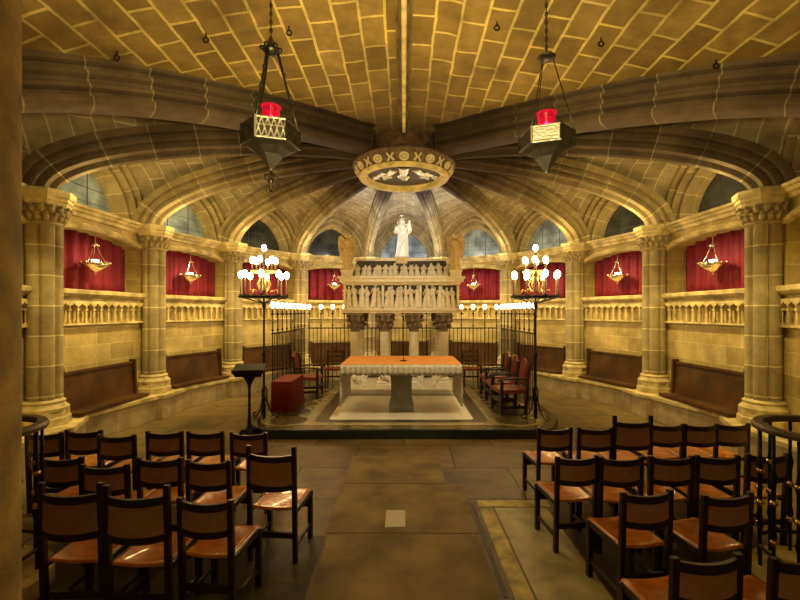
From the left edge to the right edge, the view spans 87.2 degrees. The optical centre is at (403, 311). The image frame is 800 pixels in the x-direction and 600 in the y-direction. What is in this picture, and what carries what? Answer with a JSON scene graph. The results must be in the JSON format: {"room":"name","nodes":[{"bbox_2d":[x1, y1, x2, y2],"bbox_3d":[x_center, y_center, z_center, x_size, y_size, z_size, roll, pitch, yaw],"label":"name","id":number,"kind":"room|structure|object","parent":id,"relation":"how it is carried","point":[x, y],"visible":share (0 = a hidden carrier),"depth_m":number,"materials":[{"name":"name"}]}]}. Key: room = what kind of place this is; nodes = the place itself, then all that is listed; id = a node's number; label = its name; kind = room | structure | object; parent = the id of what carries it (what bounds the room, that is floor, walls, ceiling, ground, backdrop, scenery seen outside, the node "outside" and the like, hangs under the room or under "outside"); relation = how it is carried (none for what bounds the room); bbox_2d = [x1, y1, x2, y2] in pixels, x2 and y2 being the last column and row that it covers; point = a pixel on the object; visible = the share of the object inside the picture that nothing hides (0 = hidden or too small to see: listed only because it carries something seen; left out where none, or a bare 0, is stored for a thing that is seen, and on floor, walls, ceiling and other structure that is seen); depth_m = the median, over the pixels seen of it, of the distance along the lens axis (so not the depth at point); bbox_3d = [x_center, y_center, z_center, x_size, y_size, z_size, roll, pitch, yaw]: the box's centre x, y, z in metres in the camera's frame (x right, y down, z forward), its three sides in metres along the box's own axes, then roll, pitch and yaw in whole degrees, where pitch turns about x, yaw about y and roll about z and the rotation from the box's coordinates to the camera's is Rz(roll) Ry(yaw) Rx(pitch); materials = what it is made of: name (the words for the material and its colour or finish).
{"room":"church","nodes":[
{"label":"church","id":0,"kind":"room"},
{"bbox_2d":[22,139,32,401],"bbox_3d":[-5.213,-0.526,4.759,0.720,5.151,2.407,0,0,-12],"label":"wall","id":1,"kind":"structure","parent":0,"point":[26,289],"depth_m":5.77,"materials":[{"name":"stone"}]},
{"bbox_2d":[64,165,146,392],"bbox_3d":[-5.412,-0.526,7.149,0.720,5.151,2.731,0,0,2],"label":"wall","id":2,"kind":"structure","parent":0,"point":[101,328],"depth_m":7.51,"materials":[{"name":"stone"}]},
{"bbox_2d":[60,173,109,212],"bbox_3d":[-5.617,-2.153,7.155,0.010,0.965,1.747,0,0,2],"label":"window","id":3,"kind":"structure","parent":2,"relation":"in","point":[87,190],"depth_m":7.47,"materials":[{"name":"grey glass"}]},
{"bbox_2d":[64,229,124,291],"bbox_3d":[-5.554,-0.877,7.153,0.142,1.025,2.272,0,0,1],"label":"curtain","id":4,"kind":"object","parent":2,"relation":"attached to","point":[77,247],"visible":0.44,"depth_m":7.48,"materials":[{"name":"fabric"}]},
{"bbox_2d":[78,234,110,274],"bbox_3d":[-5.252,-0.984,7.143,0.460,0.696,0.455,0,0,0],"label":"hanging lamp","id":5,"kind":"object","parent":2,"relation":"hanging from","point":[94,265],"visible":1,"depth_m":7.07,"materials":[{"name":"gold metal"}]},
{"bbox_2d":[166,195,226,364],"bbox_3d":[-4.984,-0.526,9.558,0.720,5.151,2.504,0,0,19],"label":"wall","id":6,"kind":"structure","parent":0,"point":[194,324],"depth_m":9.78,"materials":[{"name":"stone"}]},
{"bbox_2d":[163,205,203,237],"bbox_3d":[-5.178,-2.153,9.625,0.010,0.965,1.590,0,0,19],"label":"window","id":7,"kind":"structure","parent":6,"relation":"in","point":[184,220],"depth_m":9.83,"materials":[{"name":"grey glass"}]},
{"bbox_2d":[166,251,214,296],"bbox_3d":[-5.119,-0.877,9.603,0.144,1.025,2.048,0,0,20],"label":"curtain","id":8,"kind":"object","parent":6,"relation":"attached to","point":[176,262],"visible":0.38,"depth_m":9.78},
{"bbox_2d":[179,253,201,283],"bbox_3d":[-4.832,-0.984,9.506,0.460,0.696,0.455,0,0,0],"label":"hanging lamp","id":9,"kind":"object","parent":6,"relation":"hanging from","point":[190,277],"visible":1,"depth_m":9.43,"materials":[{"name":"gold metal"}]},
{"bbox_2d":[242,208,294,347],"bbox_3d":[-3.945,-0.526,11.646,0.720,5.151,2.500,0,0,34],"label":"wall","id":10,"kind":"structure","parent":0,"point":[282,229],"depth_m":11.75,"materials":[{"name":"stone"}]},
{"bbox_2d":[240,220,278,250],"bbox_3d":[-4.115,-2.153,11.760,0.010,0.965,1.587,0,0,34],"label":"window","id":11,"kind":"structure","parent":10,"relation":"in","point":[259,234],"depth_m":11.86,"materials":[{"name":"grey glass"}]},
{"bbox_2d":[242,262,286,298],"bbox_3d":[-4.059,-0.877,11.722,0.137,1.025,2.049,0,0,34],"label":"curtain","id":12,"kind":"object","parent":10,"relation":"attached to","point":[273,278],"visible":0.18,"depth_m":11.77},
{"bbox_2d":[306,213,363,353],"bbox_3d":[-2.215,-0.526,13.100,2.388,5.151,0.720,0,0,-23],"label":"wall","id":13,"kind":"structure","parent":0,"point":[336,222],"depth_m":12.88,"materials":[{"name":"stone"}]},
{"bbox_2d":[308,268,343,299],"bbox_3d":[-2.270,-0.877,13.227,1.938,1.025,0.145,0,0,-24],"label":"curtain","id":14,"kind":"object","parent":13,"relation":"attached to","point":[318,279],"visible":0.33,"depth_m":13.12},
{"bbox_2d":[308,229,345,255],"bbox_3d":[-2.296,-2.153,13.289,1.510,0.965,0.010,0,0,-23],"label":"window","id":15,"kind":"structure","parent":13,"relation":"in","point":[325,243],"depth_m":13.23,"materials":[{"name":"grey glass"}]},
{"bbox_2d":[374,217,433,355],"bbox_3d":[0.000,-0.526,13.546,2.469,5.151,0.720,0,0,0],"label":"wall","id":16,"kind":"structure","parent":0,"point":[385,233],"depth_m":13.36,"materials":[{"name":"stone"}]},
{"bbox_2d":[381,234,426,257],"bbox_3d":[0.000,-2.153,13.751,1.565,0.965,0.010,0,0,0],"label":"window","id":17,"kind":"structure","parent":16,"relation":"in","point":[416,249],"depth_m":13.76,"materials":[{"name":"grey glass"}]},
{"bbox_2d":[22,380,795,599],"bbox_3d":[0.000,2.046,6.300,13.000,0.007,16.600,0,0,0],"label":"floor","id":18,"kind":"structure","parent":0,"point":[394,519],"depth_m":4.04,"materials":[{"name":"stone"}]},
{"bbox_2d":[0,0,21,599],"bbox_3d":[-1.244,-0.475,1.100,0.520,5.050,0.520,0,0,0],"label":"wall","id":19,"kind":"structure","parent":18,"relation":"on","point":[10,10],"depth_m":1.14,"materials":[{"name":"stone"}]},
{"bbox_2d":[22,414,54,599],"bbox_3d":[-3.060,1.438,3.000,0.880,1.225,0.880,0,0,-17],"label":"curved railing","id":20,"kind":"object","parent":18,"relation":"on","point":[30,564],"visible":0.44,"depth_m":3.10,"materials":[{"name":"black metal"}]},
{"bbox_2d":[24,432,91,512],"bbox_3d":[-3.655,1.635,4.466,0.383,0.830,0.495,0,0,0],"label":"wooden chair","id":21,"kind":"object","parent":18,"relation":"on","point":[54,445],"visible":0.32,"depth_m":4.26,"materials":[{"name":"brown wood"}]},
{"bbox_2d":[39,456,84,495],"bbox_3d":[-2.898,1.635,3.746,0.383,0.830,0.495,0,0,0],"label":"wooden chair","id":22,"kind":"object","parent":18,"relation":"on","point":[58,473],"visible":0.31,"depth_m":3.51,"materials":[{"name":"brown wood"}]},
{"bbox_2d":[36,482,141,599],"bbox_3d":[-2.131,1.570,2.885,0.418,0.960,0.495,0,0,0],"label":"wooden chair","id":23,"kind":"object","parent":18,"relation":"on","point":[76,520],"visible":0.67,"depth_m":2.68,"materials":[{"name":"brown wood"}]},
{"bbox_2d":[64,430,122,487],"bbox_3d":[-3.311,1.635,4.546,0.383,0.830,0.495,0,0,0],"label":"wooden chair","id":24,"kind":"object","parent":18,"relation":"on","point":[75,443],"visible":0.3,"depth_m":4.32,"materials":[{"name":"brown wood"}]},
{"bbox_2d":[80,463,156,566],"bbox_3d":[-2.401,1.635,3.566,0.383,0.830,0.495,0,0,-2],"label":"wooden chair","id":25,"kind":"object","parent":18,"relation":"on","point":[119,478],"visible":0.33,"depth_m":3.35,"materials":[{"name":"brown wood"}]},
{"bbox_2d":[97,434,160,489],"bbox_3d":[-2.864,1.635,4.386,0.383,0.830,0.495,0,0,0],"label":"wooden chair","id":26,"kind":"object","parent":18,"relation":"on","point":[108,448],"visible":0.4,"depth_m":4.17,"materials":[{"name":"brown wood"}]},
{"bbox_2d":[102,484,202,599],"bbox_3d":[-1.685,1.570,2.845,0.418,0.960,0.495,0,0,0],"label":"wooden chair","id":27,"kind":"object","parent":18,"relation":"on","point":[144,525],"visible":0.76,"depth_m":2.64,"materials":[{"name":"brown wood"}]},
{"bbox_2d":[136,457,203,530],"bbox_3d":[-2.051,1.635,3.726,0.383,0.830,0.495,0,0,0],"label":"wooden chair","id":28,"kind":"object","parent":18,"relation":"on","point":[149,474],"visible":0.34,"depth_m":3.51,"materials":[{"name":"brown wood"}]},
{"bbox_2d":[145,431,202,489],"bbox_3d":[-2.454,1.635,4.506,0.383,0.830,0.495,0,0,0],"label":"wooden chair","id":29,"kind":"object","parent":18,"relation":"on","point":[171,445],"visible":0.46,"depth_m":4.28,"materials":[{"name":"brown wood"}]},
{"bbox_2d":[186,431,240,501],"bbox_3d":[-2.036,1.635,4.506,0.383,0.830,0.495,0,0,0],"label":"wooden chair","id":30,"kind":"object","parent":18,"relation":"on","point":[211,447],"visible":0.44,"depth_m":4.29,"materials":[{"name":"brown wood"}]},
{"bbox_2d":[185,459,246,559],"bbox_3d":[-1.603,1.635,3.665,0.383,0.830,0.495,0,0,3],"label":"wooden chair","id":31,"kind":"object","parent":18,"relation":"on","point":[215,480],"visible":0.68,"depth_m":3.45,"materials":[{"name":"brown wood"}]},
{"bbox_2d":[176,497,261,599],"bbox_3d":[-1.281,1.635,2.945,0.383,0.830,0.495,0,0,6],"label":"wooden chair","id":32,"kind":"object","parent":18,"relation":"on","point":[217,535],"visible":1,"depth_m":2.76,"materials":[{"name":"brown wood"}]},
{"bbox_2d":[231,363,265,434],"bbox_3d":[-2.538,1.461,6.891,0.490,1.179,0.382,0,0,-11],"label":"lectern","id":33,"kind":"object","parent":18,"relation":"on","point":[248,372],"visible":0.85,"depth_m":6.85,"materials":[{"name":"black metal"}]},
{"bbox_2d":[230,432,278,512],"bbox_3d":[-1.568,1.635,4.465,0.383,0.830,0.495,0,0,3],"label":"wooden chair","id":34,"kind":"object","parent":18,"relation":"on","point":[238,443],"visible":0.39,"depth_m":4.24,"materials":[{"name":"brown wood"}]},
{"bbox_2d":[246,445,312,563],"bbox_3d":[-1.060,1.570,3.615,0.418,0.960,0.495,0,0,6],"label":"wooden chair","id":35,"kind":"object","parent":18,"relation":"on","point":[275,476],"visible":0.98,"depth_m":3.42,"materials":[{"name":"brown wood"}]},
{"bbox_2d":[247,381,557,438],"bbox_3d":[-0.020,1.972,9.180,5.640,0.156,4.840,0,0,0],"label":"platform","id":36,"kind":"object","parent":18,"relation":"on","point":[359,416],"depth_m":7.41,"materials":[{"name":"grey stone"}]},
{"bbox_2d":[238,245,288,421],"bbox_3d":[-2.490,0.353,7.470,0.870,3.095,0.870,0,0,0],"label":"candelabrum","id":37,"kind":"object","parent":36,"relation":"on","point":[263,273],"visible":1,"depth_m":7.45,"materials":[{"name":"black metal"}]},
{"bbox_2d":[270,374,303,411],"bbox_3d":[-2.331,1.608,8.455,0.477,0.572,1.048,0,0,0],"label":"draped table","id":38,"kind":"object","parent":36,"relation":"on","point":[287,391],"visible":0.98,"depth_m":7.97,"materials":[{"name":"red fabric"}]},
{"bbox_2d":[270,302,305,382],"bbox_3d":[-2.640,0.849,9.800,0.086,2.102,2.930,0,0,-1],"label":"railing","id":39,"kind":"object","parent":36,"relation":"on","point":[301,331],"visible":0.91,"depth_m":9.59,"materials":[{"name":"black metal"}]},
{"bbox_2d":[292,351,325,398],"bbox_3d":[-2.141,1.391,9.450,0.661,1.018,0.592,0,0,0],"label":"armchair","id":40,"kind":"object","parent":36,"relation":"on","point":[297,367],"visible":0.76,"depth_m":9.31,"materials":[{"name":"fabric"}]},
{"bbox_2d":[324,350,343,387],"bbox_3d":[-1.780,1.440,10.740,0.440,0.920,0.420,0,0,0],"label":"chair","id":41,"kind":"object","parent":36,"relation":"on","point":[328,368],"visible":0.73,"depth_m":10.91,"materials":[{"name":"brown wood"}]},
{"bbox_2d":[337,256,464,394],"bbox_3d":[-0.060,0.285,10.445,2.920,3.230,1.730,0,0,0],"label":"tomb","id":42,"kind":"object","parent":36,"relation":"on","point":[401,284],"visible":0.85,"depth_m":9.74,"materials":[{"name":"stone"}]},
{"bbox_2d":[338,232,355,269],"bbox_3d":[-1.312,-1.418,9.787,0.430,0.896,0.297,0,0,-14],"label":"angel statue","id":43,"kind":"object","parent":42,"relation":"on","point":[347,247],"visible":0.96,"depth_m":9.74,"materials":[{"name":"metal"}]},
{"bbox_2d":[394,215,411,256],"bbox_3d":[-0.014,-1.853,10.219,0.441,1.047,0.293,0,0,16],"label":"statue","id":44,"kind":"object","parent":42,"relation":"on","point":[403,230],"visible":0.94,"depth_m":10.16,"materials":[{"name":"white stone"}]},
{"bbox_2d":[447,232,464,269],"bbox_3d":[1.192,-1.418,9.787,0.430,0.896,0.297,0,0,14],"label":"angel statue","id":45,"kind":"object","parent":42,"relation":"on","point":[455,247],"visible":0.96,"depth_m":9.74,"materials":[{"name":"metal"}]},
{"bbox_2d":[389,375,413,411],"bbox_3d":[-0.050,1.419,8.220,2.040,0.950,1.360,0,0,0],"label":"stone altar","id":46,"kind":"object","parent":36,"relation":"on","point":[401,400],"visible":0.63,"depth_m":7.98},
{"bbox_2d":[339,356,462,406],"bbox_3d":[-0.050,1.317,8.195,2.213,0.774,1.451,0,0,0],"label":"altar cloth","id":47,"kind":"object","parent":46,"relation":"on","point":[354,365],"visible":1,"depth_m":7.50,"materials":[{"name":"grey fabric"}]},
{"bbox_2d":[308,305,497,381],"bbox_3d":[-0.030,0.849,11.400,5.170,2.102,0.086,0,0,0],"label":"railing","id":48,"kind":"object","parent":36,"relation":"on","point":[309,306],"visible":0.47,"depth_m":11.39,"materials":[{"name":"black metal"}]},
{"bbox_2d":[462,350,479,387],"bbox_3d":[1.720,1.440,10.740,0.440,0.920,0.420,0,0,0],"label":"chair","id":49,"kind":"object","parent":36,"relation":"on","point":[465,368],"visible":0.84,"depth_m":10.91,"materials":[{"name":"brown wood"}]},
{"bbox_2d":[478,351,510,397],"bbox_3d":[2.041,1.391,9.500,0.661,1.018,0.592,0,0,0],"label":"armchair","id":50,"kind":"object","parent":36,"relation":"on","point":[505,362],"visible":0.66,"depth_m":9.47,"materials":[{"name":"brown wood"}]},
{"bbox_2d":[483,354,519,406],"bbox_3d":[2.021,1.391,8.721,0.661,1.018,0.592,0,0,-3],"label":"armchair","id":51,"kind":"object","parent":36,"relation":"on","point":[512,368],"visible":0.64,"depth_m":8.77,"materials":[{"name":"fabric"}]},
{"bbox_2d":[488,358,530,415],"bbox_3d":[2.001,1.391,7.982,0.661,1.018,0.592,0,0,-7],"label":"armchair","id":52,"kind":"object","parent":36,"relation":"on","point":[524,371],"visible":0.98,"depth_m":7.87,"materials":[{"name":"brown wood"}]},
{"bbox_2d":[500,302,534,402],"bbox_3d":[2.600,0.849,9.800,0.086,2.102,2.930,0,0,0],"label":"railing","id":53,"kind":"object","parent":36,"relation":"on","point":[504,331],"visible":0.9,"depth_m":9.43,"materials":[{"name":"black metal"}]},
{"bbox_2d":[511,245,561,420],"bbox_3d":[2.340,0.353,7.470,0.870,3.095,0.870,0,0,-40],"label":"candelabrum","id":54,"kind":"object","parent":36,"relation":"on","point":[544,273],"visible":1,"depth_m":7.43,"materials":[{"name":"brown"}]},
{"bbox_2d":[522,427,572,503],"bbox_3d":[1.581,1.635,4.645,0.383,0.830,0.495,0,0,-5],"label":"wooden chair","id":55,"kind":"object","parent":18,"relation":"on","point":[549,442],"visible":0.82,"depth_m":4.44,"materials":[{"name":"brown wood"}]},
{"bbox_2d":[534,454,598,552],"bbox_3d":[1.449,1.635,3.765,0.383,0.830,0.495,0,0,-6],"label":"wooden chair","id":56,"kind":"object","parent":18,"relation":"on","point":[570,475],"visible":0.97,"depth_m":3.58,"materials":[{"name":"brown wood"}]},
{"bbox_2d":[562,427,612,504],"bbox_3d":[2.027,1.635,4.646,0.383,0.830,0.495,0,0,0],"label":"wooden chair","id":57,"kind":"object","parent":18,"relation":"on","point":[591,442],"visible":0.49,"depth_m":4.42,"materials":[{"name":"brown wood"}]},
{"bbox_2d":[576,456,643,553],"bbox_3d":[1.828,1.635,3.746,0.383,0.830,0.495,0,0,-2],"label":"wooden chair","id":58,"kind":"object","parent":18,"relation":"on","point":[614,476],"visible":0.7,"depth_m":3.53,"materials":[{"name":"brown wood"}]},
{"bbox_2d":[597,415,652,504],"bbox_3d":[2.410,1.570,4.625,0.418,0.960,0.495,0,0,0],"label":"wooden chair","id":59,"kind":"object","parent":18,"relation":"on","point":[628,437],"visible":0.45,"depth_m":4.41,"materials":[{"name":"brown wood"}]},
{"bbox_2d":[586,489,673,599],"bbox_3d":[1.634,1.635,3.064,0.383,0.830,0.495,0,0,-7],"label":"wooden chair","id":60,"kind":"object","parent":18,"relation":"on","point":[638,515],"visible":0.98,"depth_m":2.89,"materials":[{"name":"brown wood"}]},
{"bbox_2d":[630,423,684,460],"bbox_3d":[2.871,1.635,4.786,0.383,0.830,0.495,0,0,0],"label":"wooden chair","id":61,"kind":"object","parent":18,"relation":"on","point":[663,436],"visible":0.6,"depth_m":4.57,"materials":[{"name":"brown wood"}]},
{"bbox_2d":[625,455,694,551],"bbox_3d":[2.271,1.635,3.766,0.383,0.830,0.495,0,0,0],"label":"wooden chair","id":62,"kind":"object","parent":18,"relation":"on","point":[663,474],"visible":0.53,"depth_m":3.55,"materials":[{"name":"brown wood"}]},
{"bbox_2d":[618,552,743,599],"bbox_3d":[1.499,1.635,2.305,0.383,0.830,0.495,0,0,-6],"label":"wooden chair","id":63,"kind":"object","parent":18,"relation":"on","point":[686,580],"visible":1,"depth_m":2.08,"materials":[{"name":"brown wood"}]},
{"bbox_2d":[661,423,718,458],"bbox_3d":[3.240,1.635,4.786,0.383,0.830,0.495,0,0,0],"label":"wooden chair","id":64,"kind":"object","parent":18,"relation":"on","point":[695,436],"visible":0.54,"depth_m":4.57,"materials":[{"name":"brown wood"}]},
{"bbox_2d":[655,491,753,575],"bbox_3d":[2.149,1.635,3.024,0.383,0.830,0.495,0,0,-8],"label":"wooden chair","id":65,"kind":"object","parent":18,"relation":"on","point":[704,534],"visible":0.84,"depth_m":2.84,"materials":[{"name":"brown wood"}]},
{"bbox_2d":[672,454,740,550],"bbox_3d":[2.676,1.635,3.786,0.383,0.830,0.495,0,0,0],"label":"wooden chair","id":66,"kind":"object","parent":18,"relation":"on","point":[709,472],"visible":0.49,"depth_m":3.57,"materials":[{"name":"brown wood"}]},
{"bbox_2d":[690,423,750,477],"bbox_3d":[3.602,1.635,4.806,0.383,0.830,0.495,0,0,0],"label":"wooden chair","id":67,"kind":"object","parent":18,"relation":"on","point":[729,436],"visible":0.55,"depth_m":4.58,"materials":[{"name":"brown wood"}]},
{"bbox_2d":[712,453,787,545],"bbox_3d":[3.132,1.635,3.826,0.383,0.830,0.495,0,0,-2],"label":"wooden chair","id":68,"kind":"object","parent":18,"relation":"on","point":[747,483],"visible":0.38,"depth_m":3.63,"materials":[{"name":"brown wood"}]},
{"bbox_2d":[743,556,799,599],"bbox_3d":[1.983,1.635,2.304,0.383,0.830,0.495,0,0,-7],"label":"wooden chair","id":69,"kind":"object","parent":18,"relation":"on","point":[783,577],"visible":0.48,"depth_m":2.08,"materials":[{"name":"brown wood"}]},
{"bbox_2d":[751,414,799,582],"bbox_3d":[3.000,1.438,3.000,0.880,1.225,0.880,0,0,0],"label":"curved railing","id":70,"kind":"object","parent":18,"relation":"on","point":[788,553],"visible":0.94,"depth_m":3.15,"materials":[{"name":"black metal"}]},
{"bbox_2d":[22,0,799,256],"bbox_3d":[0.000,-2.515,5.926,10.914,1.650,15.051,0,0,0],"label":"ceiling","id":71,"kind":"structure","parent":0,"point":[649,102],"depth_m":5.56,"materials":[{"name":"stone"}]},
{"bbox_2d":[240,0,300,192],"bbox_3d":[-1.140,-2.098,3.600,0.497,2.146,0.436,0,0,-17],"label":"sanctuary lamp","id":72,"kind":"object","parent":71,"relation":"hanging from","point":[272,137],"visible":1,"depth_m":3.52,"materials":[{"name":"black metal"}]},
{"bbox_2d":[352,129,455,191],"bbox_3d":[0.000,-2.970,8.200,2.000,0.800,2.000,0,0,0],"label":"keystone","id":73,"kind":"object","parent":71,"relation":"attached to","point":[396,162],"visible":1,"depth_m":7.70,"materials":[{"name":"stone"}]},
{"bbox_2d":[518,0,575,174],"bbox_3d":[1.220,-2.170,3.600,0.468,1.980,0.411,0,0,19],"label":"sanctuary lamp","id":74,"kind":"object","parent":71,"relation":"hanging from","point":[548,140],"visible":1,"depth_m":3.52,"materials":[{"name":"black metal"}]},
{"bbox_2d":[444,213,501,355],"bbox_3d":[2.215,-0.526,13.100,2.388,5.151,0.720,0,0,23],"label":"wall","id":75,"kind":"structure","parent":0,"point":[471,222],"depth_m":12.91,"materials":[{"name":"stone"}]},
{"bbox_2d":[459,268,499,299],"bbox_3d":[2.270,-0.877,13.228,1.928,1.025,0.143,0,0,23],"label":"curtain","id":76,"kind":"object","parent":75,"relation":"attached to","point":[489,279],"visible":0.46,"depth_m":13.17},
{"bbox_2d":[463,229,499,256],"bbox_3d":[2.296,-2.153,13.289,1.510,0.965,0.010,0,0,23],"label":"window","id":77,"kind":"structure","parent":75,"relation":"in","point":[477,242],"depth_m":13.26,"materials":[{"name":"grey glass"}]},
{"bbox_2d":[513,208,565,347],"bbox_3d":[3.945,-0.526,11.646,0.720,5.151,2.500,0,0,-34],"label":"wall","id":78,"kind":"structure","parent":0,"point":[551,314],"depth_m":11.63,"materials":[{"name":"stone"}]},
{"bbox_2d":[520,262,565,298],"bbox_3d":[4.059,-0.877,11.722,0.138,1.025,2.041,0,0,-35],"label":"curtain","id":79,"kind":"object","parent":78,"relation":"attached to","point":[552,267],"visible":0.26,"depth_m":11.62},
{"bbox_2d":[529,220,567,250],"bbox_3d":[4.115,-2.153,11.760,0.010,0.965,1.587,0,0,-34],"label":"window","id":80,"kind":"structure","parent":78,"relation":"in","point":[548,235],"depth_m":11.83,"materials":[{"name":"grey glass"}]},
{"bbox_2d":[581,195,641,364],"bbox_3d":[4.984,-0.526,9.558,0.720,5.151,2.504,0,0,-19],"label":"wall","id":81,"kind":"structure","parent":0,"point":[613,324],"depth_m":9.80,"materials":[{"name":"stone"}]},
{"bbox_2d":[606,253,628,283],"bbox_3d":[4.832,-0.984,9.506,0.460,0.696,0.455,0,0,0],"label":"hanging lamp","id":82,"kind":"object","parent":81,"relation":"hanging from","point":[617,277],"visible":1,"depth_m":9.43,"materials":[{"name":"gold metal"}]},
{"bbox_2d":[595,251,641,296],"bbox_3d":[5.117,-0.877,9.604,0.143,1.025,2.044,0,0,-19],"label":"curtain","id":83,"kind":"object","parent":81,"relation":"attached to","point":[631,262],"visible":0.44,"depth_m":9.70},
{"bbox_2d":[604,205,644,237],"bbox_3d":[5.178,-2.153,9.625,0.010,0.965,1.590,0,0,-19],"label":"window","id":84,"kind":"structure","parent":81,"relation":"in","point":[623,220],"depth_m":9.83,"materials":[{"name":"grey glass"}]},
{"bbox_2d":[661,165,743,392],"bbox_3d":[5.412,-0.526,7.149,0.720,5.151,2.731,0,0,-2],"label":"wall","id":85,"kind":"structure","parent":0,"point":[706,328],"depth_m":7.51,"materials":[{"name":"stone"}]},
{"bbox_2d":[22,364,796,483],"bbox_3d":[0.000,1.820,8.533,11.860,0.460,10.901,0,0,0],"label":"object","id":86,"kind":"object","parent":85,"relation":"attached to","point":[134,413],"depth_m":8.00,"materials":[{"name":"stone"}]},
{"bbox_2d":[22,185,76,428],"bbox_3d":[-5.100,-0.052,5.950,0.681,3.285,0.681,0,0,-24],"label":"stone column","id":87,"kind":"structure","parent":86,"relation":"on","point":[47,211],"depth_m":5.79,"materials":[{"name":"stone"}]},
{"bbox_2d":[64,359,148,416],"bbox_3d":[-5.030,1.240,7.136,0.375,0.700,1.651,0,0,2],"label":"wooden bench","id":88,"kind":"object","parent":86,"relation":"on","point":[87,391],"visible":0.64,"depth_m":7.08,"materials":[{"name":"brown wood"}]},
{"bbox_2d":[136,224,174,393],"bbox_3d":[-5.000,-0.052,8.400,0.681,3.285,0.681,0,0,2],"label":"stone column","id":89,"kind":"structure","parent":86,"relation":"on","point":[155,240],"depth_m":8.22,"materials":[{"name":"stone"}]},
{"bbox_2d":[166,349,229,388],"bbox_3d":[-4.622,1.240,9.434,0.375,0.700,1.584,0,0,19],"label":"wooden bench","id":90,"kind":"object","parent":86,"relation":"on","point":[184,370],"visible":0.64,"depth_m":9.43,"materials":[{"name":"brown wood"}]},
{"bbox_2d":[220,242,247,376],"bbox_3d":[-4.270,-0.052,10.500,0.681,3.285,0.681,0,0,28],"label":"stone column","id":91,"kind":"structure","parent":86,"relation":"on","point":[233,254],"depth_m":10.32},
{"bbox_2d":[242,343,291,371],"bbox_3d":[-3.628,1.240,11.433,0.375,0.700,1.580,0,0,34],"label":"wooden bench","id":92,"kind":"object","parent":86,"relation":"on","point":[250,355],"visible":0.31,"depth_m":11.37,"materials":[{"name":"brown wood"}]},
{"bbox_2d":[289,253,312,366],"bbox_3d":[-3.040,-0.052,12.350,0.681,3.285,0.681,0,0,-36],"label":"stone column","id":93,"kind":"structure","parent":86,"relation":"on","point":[300,263],"depth_m":12.16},
{"bbox_2d":[310,342,350,364],"bbox_3d":[-2.065,1.240,12.749,1.468,0.700,0.375,0,0,-23],"label":"wooden bench","id":94,"kind":"object","parent":86,"relation":"on","point":[320,349],"visible":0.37,"depth_m":12.73,"materials":[{"name":"brown wood"}]},
{"bbox_2d":[358,257,379,355],"bbox_3d":[-1.100,-0.052,13.200,0.681,3.285,0.681,0,0,-12],"label":"stone column","id":95,"kind":"structure","parent":86,"relation":"on","point":[371,318],"depth_m":13.02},
{"bbox_2d":[392,340,428,355],"bbox_3d":[0.000,1.240,13.164,1.549,0.700,0.375,0,0,0],"label":"wooden bench","id":96,"kind":"object","parent":86,"relation":"on","point":[396,345],"visible":0.24,"depth_m":13.28,"materials":[{"name":"brown wood"}]},
{"bbox_2d":[450,340,497,365],"bbox_3d":[2.065,1.240,12.749,1.468,0.700,0.375,0,0,23],"label":"wooden bench","id":97,"kind":"object","parent":86,"relation":"on","point":[479,346],"visible":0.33,"depth_m":12.79,"materials":[{"name":"brown wood"}]},
{"bbox_2d":[495,253,518,366],"bbox_3d":[3.040,-0.052,12.350,0.681,3.285,0.681,0,0,36],"label":"stone column","id":98,"kind":"structure","parent":86,"relation":"on","point":[507,263],"depth_m":12.16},
{"bbox_2d":[517,343,565,373],"bbox_3d":[3.628,1.240,11.433,0.375,0.700,1.580,0,0,-34],"label":"wooden bench","id":99,"kind":"object","parent":86,"relation":"on","point":[549,359],"visible":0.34,"depth_m":11.23,"materials":[{"name":"brown wood"}]},
{"bbox_2d":[560,242,587,376],"bbox_3d":[4.270,-0.052,10.500,0.681,3.285,0.681,0,0,-28],"label":"stone column","id":100,"kind":"structure","parent":86,"relation":"on","point":[574,254],"depth_m":10.33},
{"bbox_2d":[578,349,641,388],"bbox_3d":[4.622,1.240,9.434,0.375,0.700,1.584,0,0,-19],"label":"wooden bench","id":101,"kind":"object","parent":86,"relation":"on","point":[623,370],"visible":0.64,"depth_m":9.43,"materials":[{"name":"brown wood"}]},
{"bbox_2d":[633,224,671,393],"bbox_3d":[5.000,-0.052,8.400,0.681,3.285,0.681,0,0,-2],"label":"stone column","id":102,"kind":"structure","parent":86,"relation":"on","point":[652,240],"depth_m":8.22,"materials":[{"name":"stone"}]},
{"bbox_2d":[659,359,743,416],"bbox_3d":[5.030,1.240,7.136,0.375,0.700,1.651,0,0,-2],"label":"wooden bench","id":103,"kind":"object","parent":86,"relation":"on","point":[720,391],"visible":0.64,"depth_m":7.08,"materials":[{"name":"brown wood"}]},
{"bbox_2d":[731,185,789,429],"bbox_3d":[5.100,-0.052,5.950,0.681,3.285,0.681,0,0,24],"label":"stone column","id":104,"kind":"structure","parent":86,"relation":"on","point":[760,211],"depth_m":5.79,"materials":[{"name":"stone"}]},
{"bbox_2d":[697,234,729,274],"bbox_3d":[5.252,-0.984,7.143,0.460,0.696,0.455,0,0,0],"label":"hanging lamp","id":105,"kind":"object","parent":85,"relation":"hanging from","point":[713,265],"visible":1,"depth_m":7.07,"materials":[{"name":"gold metal"}]},
{"bbox_2d":[686,228,743,291],"bbox_3d":[5.549,-0.877,7.153,0.151,1.025,2.271,0,0,-2],"label":"curtain","id":106,"kind":"object","parent":85,"relation":"attached to","point":[730,247],"visible":0.4,"depth_m":7.32,"materials":[{"name":"fabric"}]},
{"bbox_2d":[698,173,747,212],"bbox_3d":[5.617,-2.153,7.155,0.010,0.965,1.747,0,0,-2],"label":"window","id":107,"kind":"structure","parent":85,"relation":"in","point":[720,190],"depth_m":7.47,"materials":[{"name":"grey glass"}]},
{"bbox_2d":[775,117,799,432],"bbox_3d":[5.213,-0.526,4.759,0.720,5.151,2.407,0,0,12],"label":"wall","id":108,"kind":"structure","parent":0,"point":[790,291],"depth_m":5.65,"materials":[{"name":"stone"}]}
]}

